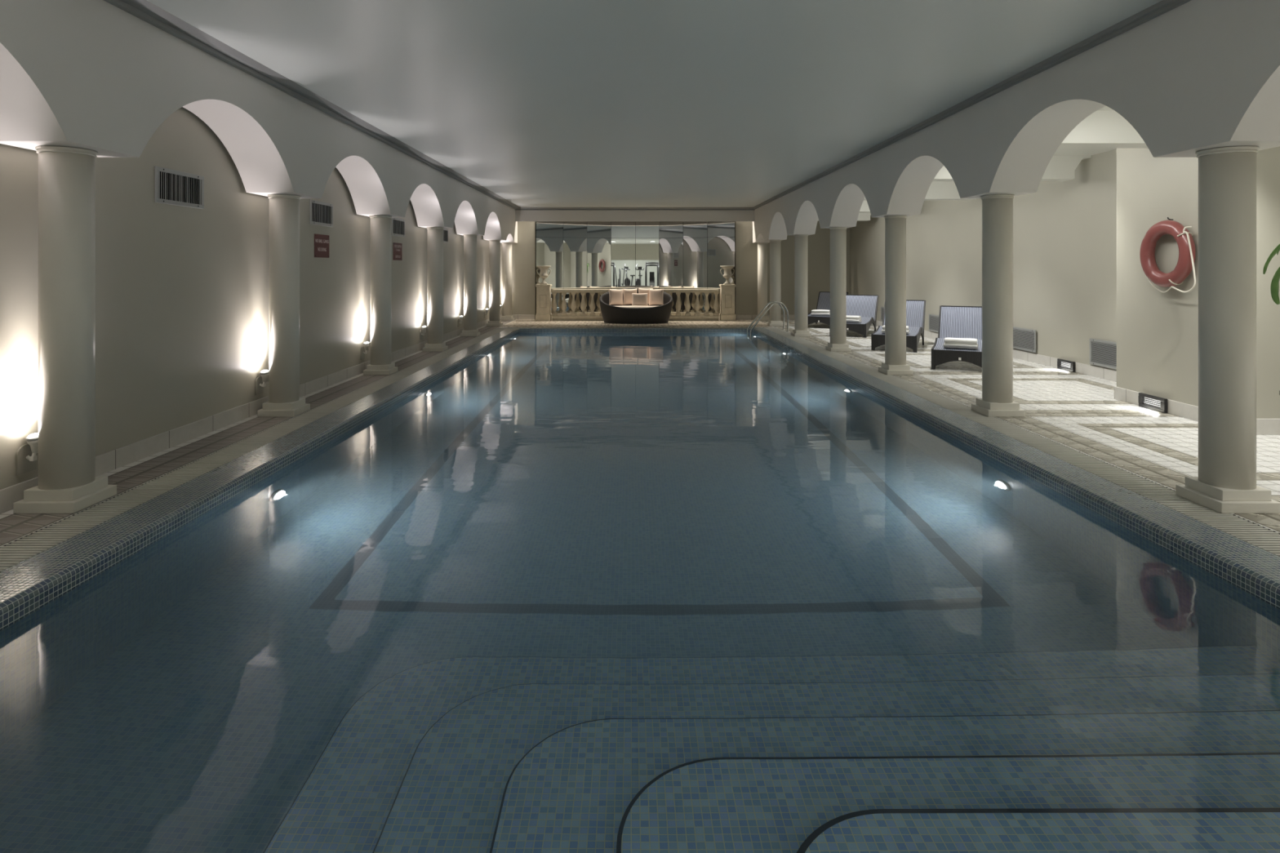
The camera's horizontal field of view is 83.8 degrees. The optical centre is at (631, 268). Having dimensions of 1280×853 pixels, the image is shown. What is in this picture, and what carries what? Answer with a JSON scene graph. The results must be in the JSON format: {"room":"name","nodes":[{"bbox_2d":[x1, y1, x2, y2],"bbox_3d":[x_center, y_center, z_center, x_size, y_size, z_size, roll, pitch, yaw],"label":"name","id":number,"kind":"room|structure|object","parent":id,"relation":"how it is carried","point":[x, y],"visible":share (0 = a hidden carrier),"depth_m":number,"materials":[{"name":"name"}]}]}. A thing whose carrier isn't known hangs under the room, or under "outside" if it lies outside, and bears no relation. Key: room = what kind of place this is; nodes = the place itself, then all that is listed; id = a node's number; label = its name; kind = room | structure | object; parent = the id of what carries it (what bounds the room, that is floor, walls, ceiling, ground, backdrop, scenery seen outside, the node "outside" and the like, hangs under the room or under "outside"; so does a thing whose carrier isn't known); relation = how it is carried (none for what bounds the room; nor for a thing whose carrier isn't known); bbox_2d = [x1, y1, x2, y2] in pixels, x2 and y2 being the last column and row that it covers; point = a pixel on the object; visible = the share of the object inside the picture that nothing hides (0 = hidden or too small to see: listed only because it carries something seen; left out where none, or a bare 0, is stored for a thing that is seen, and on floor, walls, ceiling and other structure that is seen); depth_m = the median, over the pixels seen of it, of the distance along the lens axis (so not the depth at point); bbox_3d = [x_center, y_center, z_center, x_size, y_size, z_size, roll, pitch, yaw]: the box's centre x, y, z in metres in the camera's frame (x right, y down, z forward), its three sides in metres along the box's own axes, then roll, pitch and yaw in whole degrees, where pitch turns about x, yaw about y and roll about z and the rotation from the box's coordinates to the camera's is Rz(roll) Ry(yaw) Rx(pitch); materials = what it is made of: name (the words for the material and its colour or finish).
{"room":"indoor swimming pool","nodes":[
{"label":"indoor swimming pool","id":0,"kind":"room"},
{"bbox_2d":[0,106,488,489],"bbox_3d":[-3.945,-0.135,7.150,0.150,3.270,29.700,0,0,0],"label":"wall","id":1,"kind":"structure","parent":0,"point":[182,293],"depth_m":6.20,"materials":[{"name":"paint"}]},
{"bbox_2d":[15,432,38,475],"bbox_3d":[-3.814,1.176,4.550,0.110,0.248,0.140,0,0,0],"label":"uplight","id":2,"kind":"object","parent":1,"relation":"attached to","point":[26,457],"visible":0.81,"depth_m":4.53,"materials":[{"name":"grey"}]},
{"bbox_2d":[154,165,204,208],"bbox_3d":[-3.860,-0.687,6.110,0.018,0.295,0.650,0,0,0],"label":"air vent","id":3,"kind":"object","parent":1,"relation":"in","point":[172,187],"visible":1,"depth_m":6.09,"materials":[{"name":"grey metal"}]},
{"bbox_2d":[0,318,488,514],"bbox_3d":[-3.862,1.427,6.750,0.016,0.145,28.500,0,0,0],"label":"baseboard","id":4,"kind":"structure","parent":1,"relation":"attached to","point":[111,460],"depth_m":6.22,"materials":[{"name":"stone"}]},
{"bbox_2d":[254,369,269,395],"bbox_3d":[-3.814,1.176,7.400,0.110,0.248,0.140,0,0,0],"label":"uplight","id":5,"kind":"object","parent":1,"relation":"attached to","point":[260,383],"visible":1,"depth_m":7.38,"materials":[{"name":"white plastic"}]},
{"bbox_2d":[309,199,333,226],"bbox_3d":[-3.860,-0.687,8.900,0.018,0.295,0.650,0,0,0],"label":"air vent","id":6,"kind":"object","parent":1,"relation":"in","point":[321,213],"visible":1,"depth_m":8.88,"materials":[{"name":"black metal"}]},
{"bbox_2d":[314,233,328,257],"bbox_3d":[-3.865,-0.283,8.910,0.009,0.288,0.420,0,0,0],"label":"warning sign","id":7,"kind":"object","parent":1,"relation":"attached to","point":[321,241],"visible":1,"depth_m":8.88,"materials":[{"name":"red plastic"}]},
{"bbox_2d":[360,342,369,359],"bbox_3d":[-3.814,1.176,10.250,0.110,0.248,0.140,0,0,0],"label":"uplight","id":8,"kind":"object","parent":1,"relation":"attached to","point":[362,353],"visible":1,"depth_m":10.23,"materials":[{"name":"white metal"}]},
{"bbox_2d":[393,242,402,260],"bbox_3d":[-3.865,-0.283,11.800,0.009,0.288,0.430,0,0,0],"label":"warning sign","id":9,"kind":"object","parent":1,"relation":"attached to","point":[397,247],"visible":1,"depth_m":11.80,"materials":[{"name":"red plastic"}]},
{"bbox_2d":[391,217,404,236],"bbox_3d":[-3.860,-0.687,11.830,0.018,0.295,0.650,0,0,0],"label":"air vent","id":10,"kind":"object","parent":1,"relation":"in","point":[397,224],"visible":0.97,"depth_m":11.78,"materials":[{"name":"black metal"}]},
{"bbox_2d":[419,325,426,339],"bbox_3d":[-3.814,1.176,13.100,0.110,0.248,0.140,0,0,0],"label":"uplight","id":11,"kind":"object","parent":1,"relation":"attached to","point":[424,327],"visible":1,"depth_m":13.08,"materials":[{"name":"white metal"}]},
{"bbox_2d":[443,228,448,243],"bbox_3d":[-3.860,-0.687,14.700,0.018,0.295,0.650,0,0,0],"label":"air vent","id":12,"kind":"object","parent":1,"relation":"in","point":[445,230],"visible":0.57,"depth_m":14.84,"materials":[{"name":"black metal"}]},
{"bbox_2d":[457,315,462,327],"bbox_3d":[-3.814,1.176,15.950,0.110,0.248,0.140,0,0,0],"label":"uplight","id":13,"kind":"object","parent":1,"relation":"attached to","point":[460,317],"visible":1,"depth_m":15.93,"materials":[{"name":"white metal"}]},
{"bbox_2d":[484,308,488,318],"bbox_3d":[-3.814,1.176,18.800,0.110,0.248,0.140,0,0,0],"label":"uplight","id":14,"kind":"object","parent":1,"relation":"attached to","point":[486,309],"visible":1,"depth_m":18.78,"materials":[{"name":"white metal"}]},
{"bbox_2d":[0,0,517,243],"bbox_3d":[-3.591,-1.270,6.750,0.476,1.020,28.500,0,0,0],"label":"wall","id":15,"kind":"structure","parent":0,"point":[95,75],"depth_m":5.25,"materials":[{"name":"paint"}]},
{"bbox_2d":[103,0,519,209],"bbox_3d":[-3.268,-1.740,6.550,0.170,0.069,28.100,0,0,0],"label":"trim","id":16,"kind":"structure","parent":15,"relation":"attached to","point":[152,14],"depth_m":6.35,"materials":[{"name":"grey paint"}]},
{"bbox_2d":[500,221,535,319],"bbox_3d":[-3.400,-0.135,21.075,1.140,3.270,0.150,0,0,0],"label":"wall","id":17,"kind":"structure","parent":0,"point":[523,252],"depth_m":21.00,"materials":[{"name":"paint"}]},
{"bbox_2d":[515,210,754,221],"bbox_3d":[0.103,-1.570,20.640,6.953,0.400,0.080,0,0,0],"label":"wall","id":18,"kind":"structure","parent":0,"point":[520,215],"depth_m":20.60,"materials":[{"name":"paint"}]},
{"bbox_2d":[515,207,754,210],"bbox_3d":[0.103,-1.732,20.525,6.913,0.085,0.150,0,0,0],"label":"trim","id":19,"kind":"structure","parent":18,"relation":"attached to","point":[518,208],"depth_m":20.55,"materials":[{"name":"grey paint"}]},
{"bbox_2d":[535,221,734,315],"bbox_3d":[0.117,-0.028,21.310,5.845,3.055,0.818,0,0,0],"label":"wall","id":20,"kind":"structure","parent":0,"point":[580,255],"depth_m":21.50,"materials":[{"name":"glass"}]},
{"bbox_2d":[0,320,1279,546],"bbox_3d":[0.550,1.500,4.900,11.900,0.001,34.000,0,0,0],"label":"floor","id":21,"kind":"structure","parent":0,"point":[1080,412],"depth_m":7.15,"materials":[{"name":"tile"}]},
{"bbox_2d":[13,146,116,513],"bbox_3d":[-3.600,0.371,4.550,0.370,2.257,0.370,0,0,0],"label":"column","id":22,"kind":"structure","parent":21,"relation":"on","point":[68,482],"depth_m":4.43,"materials":[{"name":"paint"}]},
{"bbox_2d":[0,327,508,572],"bbox_3d":[-3.260,1.516,9.500,0.272,0.035,17.400,0,0,0],"label":"pool coping","id":23,"kind":"object","parent":21,"relation":"on","point":[11,554],"visible":0.87,"depth_m":5.11,"materials":[{"name":"stone"}]},
{"bbox_2d":[257,194,310,417],"bbox_3d":[-3.600,0.371,7.400,0.370,2.257,0.370,0,0,0],"label":"column","id":24,"kind":"structure","parent":21,"relation":"on","point":[285,401],"depth_m":7.28,"materials":[{"name":"paint"}]},
{"bbox_2d":[363,215,397,374],"bbox_3d":[-3.600,0.371,10.250,0.370,2.257,0.370,0,0,0],"label":"column","id":25,"kind":"structure","parent":21,"relation":"on","point":[380,225],"depth_m":10.12,"materials":[{"name":"paint"}]},
{"bbox_2d":[422,226,448,351],"bbox_3d":[-3.600,0.371,13.100,0.370,2.257,0.370,0,0,0],"label":"column","id":26,"kind":"structure","parent":21,"relation":"on","point":[435,343],"depth_m":12.97,"materials":[{"name":"paint"}]},
{"bbox_2d":[460,234,479,336],"bbox_3d":[-3.600,0.371,15.950,0.370,2.257,0.370,0,0,0],"label":"column","id":27,"kind":"structure","parent":21,"relation":"on","point":[470,329],"depth_m":15.83,"materials":[{"name":"paint"}]},
{"bbox_2d":[486,240,502,326],"bbox_3d":[-3.600,0.371,18.800,0.370,2.257,0.370,0,0,0],"label":"column","id":28,"kind":"structure","parent":21,"relation":"on","point":[495,320],"depth_m":18.68,"materials":[{"name":"paint"}]},
{"bbox_2d":[500,242,514,320],"bbox_3d":[-3.600,0.371,20.650,0.370,2.257,0.370,0,0,0],"label":"column","id":29,"kind":"structure","parent":21,"relation":"on","point":[506,246],"depth_m":20.52,"materials":[{"name":"paint"}]},
{"bbox_2d":[535,284,551,320],"bbox_3d":[-2.535,0.978,20.660,0.430,1.045,0.430,0,0,0],"label":"pedestal","id":30,"kind":"object","parent":21,"relation":"on","point":[543,291],"visible":0.97,"depth_m":20.47,"materials":[{"name":"stone"}]},
{"bbox_2d":[536,265,551,284],"bbox_3d":[-2.535,0.184,20.660,0.426,0.540,0.410,0,0,0],"label":"urn","id":31,"kind":"object","parent":30,"relation":"on","point":[544,268],"visible":0.99,"depth_m":20.57,"materials":[{"name":"stone"}]},
{"bbox_2d":[551,288,719,320],"bbox_3d":[0.120,1.048,20.660,4.850,0.905,0.250,0,0,0],"label":"balustrade","id":32,"kind":"object","parent":21,"relation":"on","point":[563,317],"visible":0.62,"depth_m":20.59,"materials":[{"name":"stone"}]},
{"bbox_2d":[599,287,672,324],"bbox_3d":[0.135,1.020,19.900,2.060,0.960,1.050,0,0,0],"label":"wicker sofa","id":33,"kind":"object","parent":21,"relation":"on","point":[612,313],"visible":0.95,"depth_m":19.52,"materials":[{"name":"wicker"}]},
{"bbox_2d":[608,288,622,305],"bbox_3d":[-0.430,0.799,20.090,0.434,0.466,0.157,0,0,-17],"label":"pillow","id":34,"kind":"object","parent":33,"relation":"on","point":[615,296],"visible":0.99,"depth_m":20.04,"materials":[{"name":"beige fabric"}]},
{"bbox_2d":[622,288,637,305],"bbox_3d":[-0.030,0.794,20.200,0.414,0.465,0.147,0,0,-6],"label":"pillow","id":35,"kind":"object","parent":33,"relation":"on","point":[627,292],"visible":0.73,"depth_m":20.15,"materials":[{"name":"beige fabric"}]},
{"bbox_2d":[615,305,656,307],"bbox_3d":[0.135,1.192,19.900,1.741,0.296,0.887,0,0,0],"label":"seat cushion","id":36,"kind":"object","parent":33,"relation":"on","point":[616,306],"depth_m":19.69,"materials":[{"name":"fabric"}]},
{"bbox_2d":[631,293,647,305],"bbox_3d":[0.235,0.854,19.860,0.453,0.350,0.157,0,0,-4],"label":"pillow","id":37,"kind":"object","parent":33,"relation":"on","point":[637,299],"visible":1,"depth_m":19.81,"materials":[{"name":"beige fabric"}]},
{"bbox_2d":[638,288,653,303],"bbox_3d":[0.400,0.779,20.220,0.428,0.465,0.140,0,0,4],"label":"pillow","id":38,"kind":"object","parent":33,"relation":"on","point":[640,290],"visible":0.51,"depth_m":20.19,"materials":[{"name":"beige fabric"}]},
{"bbox_2d":[648,288,663,305],"bbox_3d":[0.700,0.794,20.020,0.448,0.467,0.157,0,0,20],"label":"pillow","id":39,"kind":"object","parent":33,"relation":"on","point":[655,296],"visible":0.99,"depth_m":19.97,"materials":[{"name":"beige fabric"}]},
{"bbox_2d":[719,284,735,320],"bbox_3d":[2.785,0.978,20.660,0.430,1.045,0.430,0,0,0],"label":"pedestal","id":40,"kind":"object","parent":21,"relation":"on","point":[726,291],"visible":0.98,"depth_m":20.47,"materials":[{"name":"stone"}]},
{"bbox_2d":[720,265,734,284],"bbox_3d":[2.785,0.184,20.660,0.426,0.540,0.410,0,0,0],"label":"urn","id":41,"kind":"object","parent":40,"relation":"on","point":[727,268],"visible":0.99,"depth_m":20.57,"materials":[{"name":"stone"}]},
{"bbox_2d":[755,242,769,320],"bbox_3d":[3.800,0.371,20.650,0.370,2.257,0.370,0,0,0],"label":"column","id":42,"kind":"structure","parent":21,"relation":"on","point":[762,246],"depth_m":20.52,"materials":[{"name":"paint"}]},
{"bbox_2d":[746,301,789,335],"bbox_3d":[3.303,1.619,17.250,0.975,1.661,0.540,0,0,0],"label":"pool ladder","id":43,"kind":"object","parent":21,"relation":"attached to","point":[772,302],"visible":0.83,"depth_m":17.02,"materials":[{"name":"silver metal"}]},
{"bbox_2d":[767,240,782,326],"bbox_3d":[3.800,0.371,18.800,0.370,2.257,0.370,0,0,0],"label":"column","id":44,"kind":"structure","parent":21,"relation":"on","point":[775,320],"depth_m":18.68,"materials":[{"name":"paint"}]},
{"bbox_2d":[791,234,811,336],"bbox_3d":[3.800,0.371,15.950,0.370,2.257,0.370,0,0,0],"label":"column","id":45,"kind":"structure","parent":21,"relation":"on","point":[800,329],"depth_m":15.82,"materials":[{"name":"paint"}]},
{"bbox_2d":[807,291,848,324],"bbox_3d":[5.157,1.068,18.816,0.780,0.864,1.907,0,0,27],"label":"sun lounger","id":46,"kind":"object","parent":21,"relation":"on","point":[824,297],"visible":0.39,"depth_m":19.36,"materials":[{"name":"fabric"}]},
{"bbox_2d":[810,312,830,315],"bbox_3d":[4.842,1.150,18.195,0.465,0.063,0.282,0,0,25],"label":"folded towel","id":47,"kind":"object","parent":46,"relation":"on","point":[811,313],"visible":0.94,"depth_m":18.08,"materials":[{"name":"white fabric"}]},
{"bbox_2d":[811,309,830,312],"bbox_3d":[4.842,1.083,18.195,0.444,0.067,0.283,0,0,24],"label":"folded towel","id":48,"kind":"object","parent":47,"relation":"on","point":[813,310],"visible":1,"depth_m":18.10,"materials":[{"name":"white fabric"}]},
{"bbox_2d":[825,226,851,351],"bbox_3d":[3.800,0.371,13.100,0.370,2.257,0.370,0,0,0],"label":"column","id":49,"kind":"structure","parent":21,"relation":"on","point":[837,343],"depth_m":12.97,"materials":[{"name":"paint"}]},
{"bbox_2d":[829,294,878,337],"bbox_3d":[5.187,1.068,16.516,0.780,0.864,1.907,0,0,27],"label":"sun lounger","id":50,"kind":"object","parent":21,"relation":"on","point":[865,306],"visible":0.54,"depth_m":16.99,"materials":[{"name":"fabric"}]},
{"bbox_2d":[846,319,862,322],"bbox_3d":[4.872,1.150,15.895,0.465,0.063,0.282,0,0,30],"label":"folded towel","id":51,"kind":"object","parent":50,"relation":"on","point":[847,320],"visible":0.65,"depth_m":15.74,"materials":[{"name":"white fabric"}]},
{"bbox_2d":[846,315,861,319],"bbox_3d":[4.872,1.083,15.895,0.445,0.067,0.283,0,0,29],"label":"folded towel","id":52,"kind":"object","parent":51,"relation":"on","point":[847,317],"visible":0.61,"depth_m":15.77,"materials":[{"name":"white fabric"}]},
{"bbox_2d":[878,215,913,374],"bbox_3d":[3.800,0.371,10.250,0.370,2.257,0.370,0,0,0],"label":"column","id":53,"kind":"structure","parent":21,"relation":"on","point":[895,363],"depth_m":10.13,"materials":[{"name":"paint"}]},
{"bbox_2d":[871,299,925,352],"bbox_3d":[5.187,1.068,13.766,0.780,0.864,1.907,0,0,27],"label":"sun lounger","id":54,"kind":"object","parent":21,"relation":"on","point":[915,308],"visible":0.43,"depth_m":13.99,"materials":[{"name":"wicker"}]},
{"bbox_2d":[881,328,909,333],"bbox_3d":[4.872,1.150,13.145,0.464,0.063,0.282,0,0,26],"label":"folded towel","id":55,"kind":"object","parent":54,"relation":"on","point":[882,330],"visible":0.26,"depth_m":13.08,"materials":[{"name":"white fabric"}]},
{"bbox_2d":[931,305,982,368],"bbox_3d":[5.257,1.068,11.316,0.780,0.864,1.907,0,0,27],"label":"sun lounger","id":56,"kind":"object","parent":21,"relation":"on","point":[954,322],"visible":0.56,"depth_m":11.80,"materials":[{"name":"wicker"}]},
{"bbox_2d":[943,342,977,348],"bbox_3d":[4.951,1.150,10.713,0.464,0.063,0.282,0,0,28],"label":"folded towel","id":57,"kind":"object","parent":56,"relation":"on","point":[945,344],"visible":0.91,"depth_m":10.60,"materials":[{"name":"white fabric"}]},
{"bbox_2d":[944,337,977,344],"bbox_3d":[4.951,1.083,10.713,0.445,0.067,0.283,0,0,26],"label":"folded towel","id":58,"kind":"object","parent":57,"relation":"on","point":[954,340],"visible":1,"depth_m":10.62,"materials":[{"name":"white fabric"}]},
{"bbox_2d":[971,194,1025,417],"bbox_3d":[3.800,0.371,7.400,0.370,2.257,0.370,0,0,0],"label":"column","id":59,"kind":"structure","parent":21,"relation":"on","point":[997,400],"depth_m":7.28,"materials":[{"name":"paint"}]},
{"bbox_2d":[764,327,1279,556],"bbox_3d":[3.525,1.516,9.500,0.292,0.035,17.400,0,0,0],"label":"pool coping","id":60,"kind":"object","parent":21,"relation":"on","point":[1265,539],"visible":0.84,"depth_m":5.40,"materials":[{"name":"stone"}]},
{"bbox_2d":[1137,392,1168,413],"bbox_3d":[5.543,1.424,7.580,0.035,0.148,0.380,0,0,0],"label":"floor light","id":61,"kind":"object","parent":21,"relation":"on","point":[1146,401],"visible":1,"depth_m":7.55,"materials":[{"name":"black metal"}]},
{"bbox_2d":[1175,146,1279,513],"bbox_3d":[3.800,0.371,4.550,0.370,2.257,0.370,0,0,0],"label":"column","id":62,"kind":"structure","parent":21,"relation":"on","point":[1225,482],"depth_m":4.44,"materials":[{"name":"paint"}]},
{"bbox_3d":[5.360,1.214,5.270,0.600,0.532,0.600,0,0,0],"label":"side table","id":63,"kind":"object","parent":21,"relation":"on","visible":0},
{"bbox_2d":[1262,244,1279,304],"bbox_3d":[5.235,0.324,5.269,1.125,1.246,0.682,0,0,21],"label":"potted plant","id":64,"kind":"object","parent":63,"relation":"on","point":[1274,288],"visible":1,"depth_m":5.21,"materials":[{"name":"green plant"}]},
{"bbox_2d":[146,0,1162,207],"bbox_3d":[-0.095,-1.870,7.150,7.850,0.200,29.700,0,0,0],"label":"ceiling","id":65,"kind":"structure","parent":0,"point":[535,103],"depth_m":6.50,"materials":[{"name":"paint"}]},
{"bbox_2d":[734,221,850,319],"bbox_3d":[4.810,-0.135,21.075,3.480,3.270,0.150,0,0,0],"label":"wall","id":66,"kind":"structure","parent":0,"point":[818,243],"depth_m":21.00,"materials":[{"name":"paint"}]},
{"bbox_2d":[500,315,794,319],"bbox_3d":[1.290,1.427,20.992,10.320,0.145,0.016,0,0,0],"label":"baseboard","id":67,"kind":"structure","parent":66,"relation":"attached to","point":[516,317],"depth_m":20.98,"materials":[{"name":"stone"}]},
{"bbox_2d":[850,149,1116,370],"bbox_3d":[6.525,-0.135,7.150,0.150,3.270,29.700,0,0,0],"label":"wall","id":68,"kind":"structure","parent":0,"point":[1064,233],"depth_m":11.33,"materials":[{"name":"paint"}]},
{"bbox_2d":[880,306,884,320],"bbox_3d":[6.423,1.155,17.900,0.018,0.360,0.880,0,0,0],"label":"air vent","id":69,"kind":"object","parent":68,"relation":"in","point":[882,308],"visible":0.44,"depth_m":18.26,"materials":[{"name":"black metal"}]},
{"bbox_2d":[928,314,938,332],"bbox_3d":[6.423,1.155,14.950,0.018,0.360,0.880,0,0,0],"label":"air vent","id":70,"kind":"object","parent":68,"relation":"in","point":[933,319],"visible":0.53,"depth_m":15.13,"materials":[{"name":"black metal"}]},
{"bbox_2d":[871,320,1116,382],"bbox_3d":[6.442,1.427,6.750,0.016,0.145,28.500,0,0,0],"label":"baseboard","id":71,"kind":"structure","parent":68,"relation":"attached to","point":[1096,371],"depth_m":10.88,"materials":[{"name":"stone"}]},
{"bbox_2d":[1013,326,1035,352],"bbox_3d":[6.423,1.155,11.760,0.018,0.360,0.880,0,0,0],"label":"air vent","id":72,"kind":"object","parent":68,"relation":"in","point":[1024,339],"visible":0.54,"depth_m":11.64,"materials":[{"name":"black"}]},
{"bbox_2d":[1057,358,1075,372],"bbox_3d":[6.415,1.424,10.520,0.035,0.148,0.380,0,0,0],"label":"light","id":73,"kind":"object","parent":68,"relation":"attached to","point":[1066,365],"visible":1,"depth_m":10.50,"materials":[{"name":"metal"}]},
{"bbox_2d":[1088,337,1116,369],"bbox_3d":[6.423,1.155,9.550,0.018,0.360,0.880,0,0,0],"label":"air vent","id":74,"kind":"object","parent":68,"relation":"in","point":[1101,353],"visible":0.49,"depth_m":9.71,"materials":[{"name":"grey metal"}]},
{"bbox_2d":[751,0,1279,243],"bbox_3d":[3.795,-1.270,6.750,0.470,1.020,28.500,0,0,0],"label":"wall","id":75,"kind":"structure","parent":0,"point":[1197,75],"depth_m":5.52,"materials":[{"name":"paint"}]},
{"bbox_2d":[753,0,1191,209],"bbox_3d":[3.530,-1.740,6.550,0.060,0.069,28.100,0,0,0],"label":"trim","id":76,"kind":"structure","parent":75,"relation":"attached to","point":[1162,6],"depth_m":6.33,"materials":[{"name":"grey paint"}]},
{"bbox_2d":[1053,106,1116,155],"bbox_3d":[5.190,-1.680,6.725,2.820,0.180,28.850,0,0,0],"label":"ceiling","id":77,"kind":"structure","parent":0,"point":[1060,151],"depth_m":9.60,"materials":[{"name":"white paint"}]},
{"bbox_2d":[817,212,871,221],"bbox_3d":[5.240,-1.430,18.700,2.460,0.340,0.300,0,0,0],"label":"ceiling beam","id":78,"kind":"structure","parent":77,"relation":"attached to","point":[863,216],"depth_m":18.55,"materials":[{"name":"white paint"}]},
{"bbox_2d":[859,200,870,212],"bbox_3d":[5.240,-1.430,15.850,2.460,0.340,0.300,0,0,0],"label":"ceiling beam","id":79,"kind":"structure","parent":77,"relation":"attached to","point":[864,207],"depth_m":15.70,"materials":[{"name":"white paint"}]},
{"bbox_2d":[863,181,976,199],"bbox_3d":[5.240,-1.430,13.000,2.460,0.340,0.300,0,0,0],"label":"ceiling beam","id":80,"kind":"structure","parent":77,"relation":"attached to","point":[938,190],"depth_m":12.85,"materials":[{"name":"white paint"}]},
{"bbox_2d":[933,155,1091,181],"bbox_3d":[5.240,-1.430,10.150,2.460,0.340,0.300,0,0,0],"label":"ceiling beam","id":81,"kind":"structure","parent":77,"relation":"attached to","point":[1060,167],"depth_m":10.00,"materials":[{"name":"white paint"}]},
{"bbox_2d":[1058,110,1147,147],"bbox_3d":[5.240,-1.430,7.300,2.460,0.340,0.300,0,0,0],"label":"ceiling beam","id":82,"kind":"structure","parent":77,"relation":"attached to","point":[1101,128],"depth_m":7.15,"materials":[{"name":"white paint"}]},
{"bbox_2d":[1116,146,1279,418],"bbox_3d":[6.040,-0.045,7.325,0.920,3.090,1.750,0,0,0],"label":"wall pier","id":83,"kind":"object","parent":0,"point":[1157,331],"visible":0.36,"depth_m":7.37,"materials":[{"name":"paint"}]},
{"bbox_2d":[1139,217,1195,293],"bbox_3d":[5.494,-0.142,7.291,0.149,0.776,0.748,0,0,0],"label":"lifebuoy","id":84,"kind":"object","parent":83,"relation":"hanging from","point":[1183,237],"visible":1,"depth_m":7.21,"materials":[{"name":"red plastic"}]},
{"bbox_2d":[1114,386,1279,435],"bbox_3d":[6.006,1.427,7.325,0.888,0.145,1.786,0,0,0],"label":"baseboard","id":85,"kind":"object","parent":83,"relation":"attached to","point":[1264,426],"visible":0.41,"depth_m":7.15,"materials":[{"name":"stone"}]},
{"bbox_3d":[0.130,2.365,9.500,5.860,1.470,16.800,0,0,0],"label":"floor","id":86,"kind":"structure","parent":0,"visible":0},
{"bbox_2d":[0,332,1279,852],"bbox_3d":[0.130,2.500,9.500,5.880,1.800,16.820,0,0,0],"label":"pool water","id":87,"kind":"object","parent":86,"relation":"in","point":[564,592],"visible":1,"depth_m":2.97,"materials":[{"name":"blue liquid"}]},
{"bbox_2d":[0,327,1279,629],"bbox_3d":[0.128,1.565,9.500,6.495,0.130,17.440,0,0,0],"label":"tiles","id":88,"kind":"structure","parent":86,"relation":"attached to","point":[25,586],"depth_m":4.78,"materials":[{"name":"tile"}]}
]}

